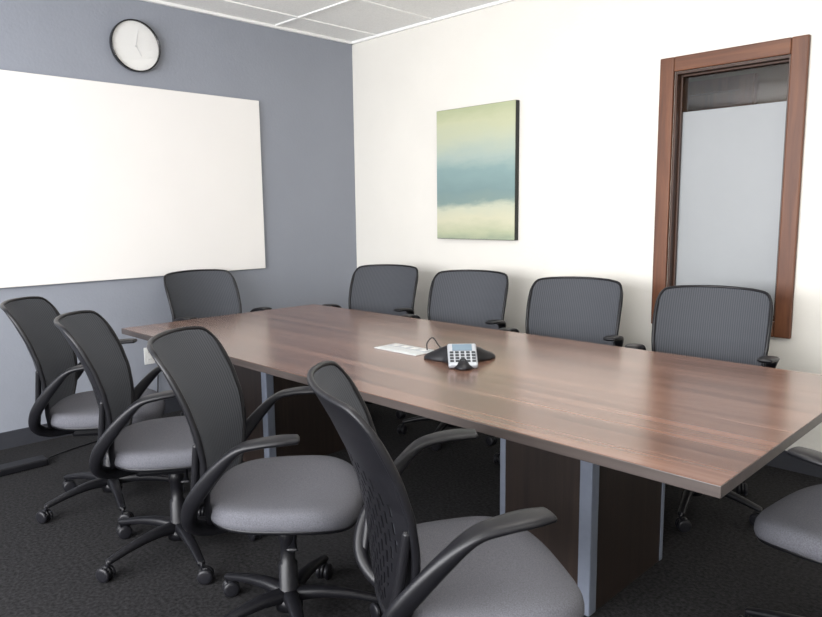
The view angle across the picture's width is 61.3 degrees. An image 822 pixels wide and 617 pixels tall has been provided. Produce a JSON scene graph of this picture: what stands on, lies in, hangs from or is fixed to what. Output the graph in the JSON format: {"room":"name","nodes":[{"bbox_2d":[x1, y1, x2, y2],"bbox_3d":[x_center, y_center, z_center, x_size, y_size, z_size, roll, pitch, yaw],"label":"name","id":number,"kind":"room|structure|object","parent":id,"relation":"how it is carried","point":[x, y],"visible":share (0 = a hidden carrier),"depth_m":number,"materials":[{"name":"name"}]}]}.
{"room":"office","nodes":[
{"label":"office","id":0,"kind":"room"},
{"bbox_2d":[0,0,356,432],"bbox_3d":[-2.658,-0.506,3.786,0.150,2.740,6.357,7,11,44],"label":"wall","id":1,"kind":"structure","parent":0,"point":[302,85],"depth_m":4.97,"materials":[{"name":"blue paint"}]},
{"bbox_2d":[0,398,181,449],"bbox_3d":[-2.586,0.808,3.911,0.012,0.100,6.057,7,11,44],"label":"baseboard","id":2,"kind":"structure","parent":1,"relation":"attached to","point":[19,437],"depth_m":4.17,"materials":[{"name":"rubber"}]},
{"bbox_2d":[0,69,265,287],"bbox_3d":[-1.971,-0.785,4.317,0.025,1.226,2.430,7,11,44],"label":"whiteboard","id":3,"kind":"object","parent":1,"relation":"attached to","point":[99,181],"visible":1,"depth_m":4.42,"materials":[{"name":"plastic"}]},
{"bbox_2d":[109,19,160,71],"bbox_3d":[-1.751,-1.669,4.413,0.044,0.320,0.320,7,11,44],"label":"wall clock","id":4,"kind":"object","parent":1,"relation":"attached to","point":[135,46],"visible":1,"depth_m":4.41,"materials":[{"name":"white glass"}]},
{"bbox_2d":[144,348,154,364],"bbox_3d":[-1.764,0.318,4.682,0.009,0.115,0.072,7,11,44],"label":"wall outlet","id":5,"kind":"object","parent":1,"relation":"attached to","point":[148,359],"visible":0.71,"depth_m":4.67,"materials":[{"name":"white plastic"}]},
{"bbox_2d":[162,0,493,40],"bbox_3d":[-0.247,-1.607,1.190,7.004,0.100,6.357,7,11,44],"label":"ceiling","id":6,"kind":"structure","parent":0,"point":[357,15],"depth_m":4.80,"materials":[{"name":"tile"}]},
{"bbox_2d":[0,403,821,616],"bbox_3d":[-0.215,1.206,1.581,7.004,0.100,6.357,7,11,44],"label":"floor","id":7,"kind":"structure","parent":0,"point":[719,567],"depth_m":2.81,"materials":[{"name":"grey carpet"}]},
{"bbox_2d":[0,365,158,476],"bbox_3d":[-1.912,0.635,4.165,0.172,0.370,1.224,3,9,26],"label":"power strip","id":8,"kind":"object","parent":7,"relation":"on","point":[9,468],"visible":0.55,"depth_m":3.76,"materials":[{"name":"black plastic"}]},
{"bbox_2d":[0,296,184,524],"bbox_3d":[-1.467,0.438,3.265,0.718,0.985,0.641,-2,8,-11],"label":"office chair","id":9,"kind":"object","parent":7,"relation":"on","point":[58,370],"visible":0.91,"depth_m":3.20,"materials":[{"name":"fabric"}]},
{"bbox_2d":[54,310,262,584],"bbox_3d":[-0.978,0.501,2.767,0.718,0.985,0.641,-2,8,-13],"label":"office chair","id":10,"kind":"object","parent":7,"relation":"on","point":[160,446],"visible":0.95,"depth_m":2.70,"materials":[{"name":"fabric"}]},
{"bbox_2d":[163,269,271,415],"bbox_3d":[-1.228,0.257,4.545,0.718,0.985,0.641,7,11,42],"label":"office chair","id":11,"kind":"object","parent":7,"relation":"on","point":[198,293],"visible":0.43,"depth_m":4.70,"materials":[{"name":"fabric"}]},
{"bbox_2d":[147,326,382,616],"bbox_3d":[-0.440,0.566,2.263,0.718,0.985,0.641,-1,8,0],"label":"office chair","id":12,"kind":"object","parent":7,"relation":"on","point":[287,497],"visible":0.98,"depth_m":2.25,"materials":[{"name":"fabric"}]},
{"bbox_2d":[324,264,417,418],"bbox_3d":[-0.282,0.215,4.768,0.641,0.985,0.718,3,9,25],"label":"office chair","id":13,"kind":"object","parent":7,"relation":"on","point":[390,289],"visible":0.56,"depth_m":4.97,"materials":[{"name":"fabric"}]},
{"bbox_2d":[307,361,584,616],"bbox_3d":[0.120,0.633,1.732,0.718,0.985,0.641,-2,8,-11],"label":"office chair","id":14,"kind":"object","parent":7,"relation":"on","point":[473,566],"visible":1,"depth_m":1.56,"materials":[{"name":"fabric"}]},
{"bbox_2d":[397,269,508,450],"bbox_3d":[0.264,0.284,4.229,0.641,0.985,0.718,3,9,27],"label":"office chair","id":15,"kind":"object","parent":7,"relation":"on","point":[477,298],"visible":0.49,"depth_m":4.42,"materials":[{"name":"fabric"}]},
{"bbox_2d":[121,304,821,616],"bbox_3d":[0.020,0.551,3.221,3.255,0.740,1.327,7,11,44],"label":"conference table","id":16,"kind":"object","parent":7,"relation":"on","point":[593,435],"visible":0.77,"depth_m":2.45,"materials":[{"name":"brown wood"}]},
{"bbox_2d":[374,337,440,355],"bbox_3d":[-0.010,0.157,3.138,0.308,0.063,0.148,7,11,44],"label":"module","id":17,"kind":"object","parent":16,"relation":"on","point":[399,348],"visible":0.83,"depth_m":3.13,"materials":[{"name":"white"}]},
{"bbox_2d":[424,344,495,370],"bbox_3d":[0.207,0.184,2.853,0.308,0.085,0.277,-1,8,0],"label":"phone","id":18,"kind":"object","parent":16,"relation":"on","point":[462,357],"visible":1,"depth_m":2.81,"materials":[{"name":"black plastic"}]},
{"bbox_2d":[493,276,623,463],"bbox_3d":[0.796,0.353,3.689,0.641,0.985,0.718,4,9,29],"label":"office chair","id":19,"kind":"object","parent":7,"relation":"on","point":[577,308],"visible":0.55,"depth_m":3.88,"materials":[{"name":"fabric"}]},
{"bbox_2d":[625,285,779,532],"bbox_3d":[1.315,0.419,3.176,0.641,0.985,0.718,4,9,33],"label":"office chair","id":20,"kind":"object","parent":7,"relation":"on","point":[733,324],"visible":0.56,"depth_m":3.33,"materials":[{"name":"fabric"}]},
{"bbox_2d":[738,446,821,616],"bbox_3d":[1.298,0.592,1.932,0.641,0.985,0.718,-7,10,-39],"label":"office chair","id":21,"kind":"object","parent":7,"relation":"on","point":[792,525],"visible":1,"depth_m":1.94,"materials":[{"name":"fabric"}]},
{"bbox_2d":[352,0,821,451],"bbox_3d":[1.960,-0.527,3.559,6.704,2.740,0.150,7,11,44],"label":"wall","id":22,"kind":"structure","parent":0,"point":[584,75],"depth_m":4.37,"materials":[{"name":"beige paint"}]},
{"bbox_2d":[141,0,514,44],"bbox_3d":[-0.246,-1.546,1.198,6.704,0.022,6.057,7,11,44],"label":"trim","id":23,"kind":"structure","parent":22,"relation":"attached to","point":[496,2],"depth_m":4.89,"materials":[{"name":"white metal"}]},
{"bbox_2d":[437,100,519,239],"bbox_3d":[0.456,-0.947,4.873,0.710,0.920,0.043,7,11,44],"label":"abstract painting","id":24,"kind":"object","parent":22,"relation":"attached to","point":[478,146],"visible":1,"depth_m":4.83,"materials":[{"name":"paint"}]},
{"bbox_2d":[651,34,810,338],"bbox_3d":[1.723,-0.625,3.765,0.750,1.493,0.175,7,11,44],"label":"window","id":25,"kind":"structure","parent":22,"relation":"in","point":[734,183],"depth_m":3.74,"materials":[{"name":"brown wood"}]},
{"bbox_2d":[766,450,821,477],"bbox_3d":[1.922,0.789,3.680,6.692,0.100,0.012,7,11,44],"label":"baseboard","id":26,"kind":"structure","parent":22,"relation":"attached to","point":[783,460],"depth_m":3.60,"materials":[{"name":"rubber"}]},
{"bbox_2d":[689,63,788,103],"bbox_3d":[2.435,-0.627,4.238,4.000,2.740,1.493,7,11,44],"label":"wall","id":27,"kind":"structure","parent":0,"point":[772,80],"depth_m":4.92,"materials":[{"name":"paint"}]},
{"bbox_2d":[688,73,757,111],"bbox_3d":[2.097,-0.563,5.404,1.000,2.300,0.070,7,11,44],"label":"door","id":28,"kind":"structure","parent":27,"relation":"in","point":[738,90],"depth_m":5.04,"materials":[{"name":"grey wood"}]}
]}

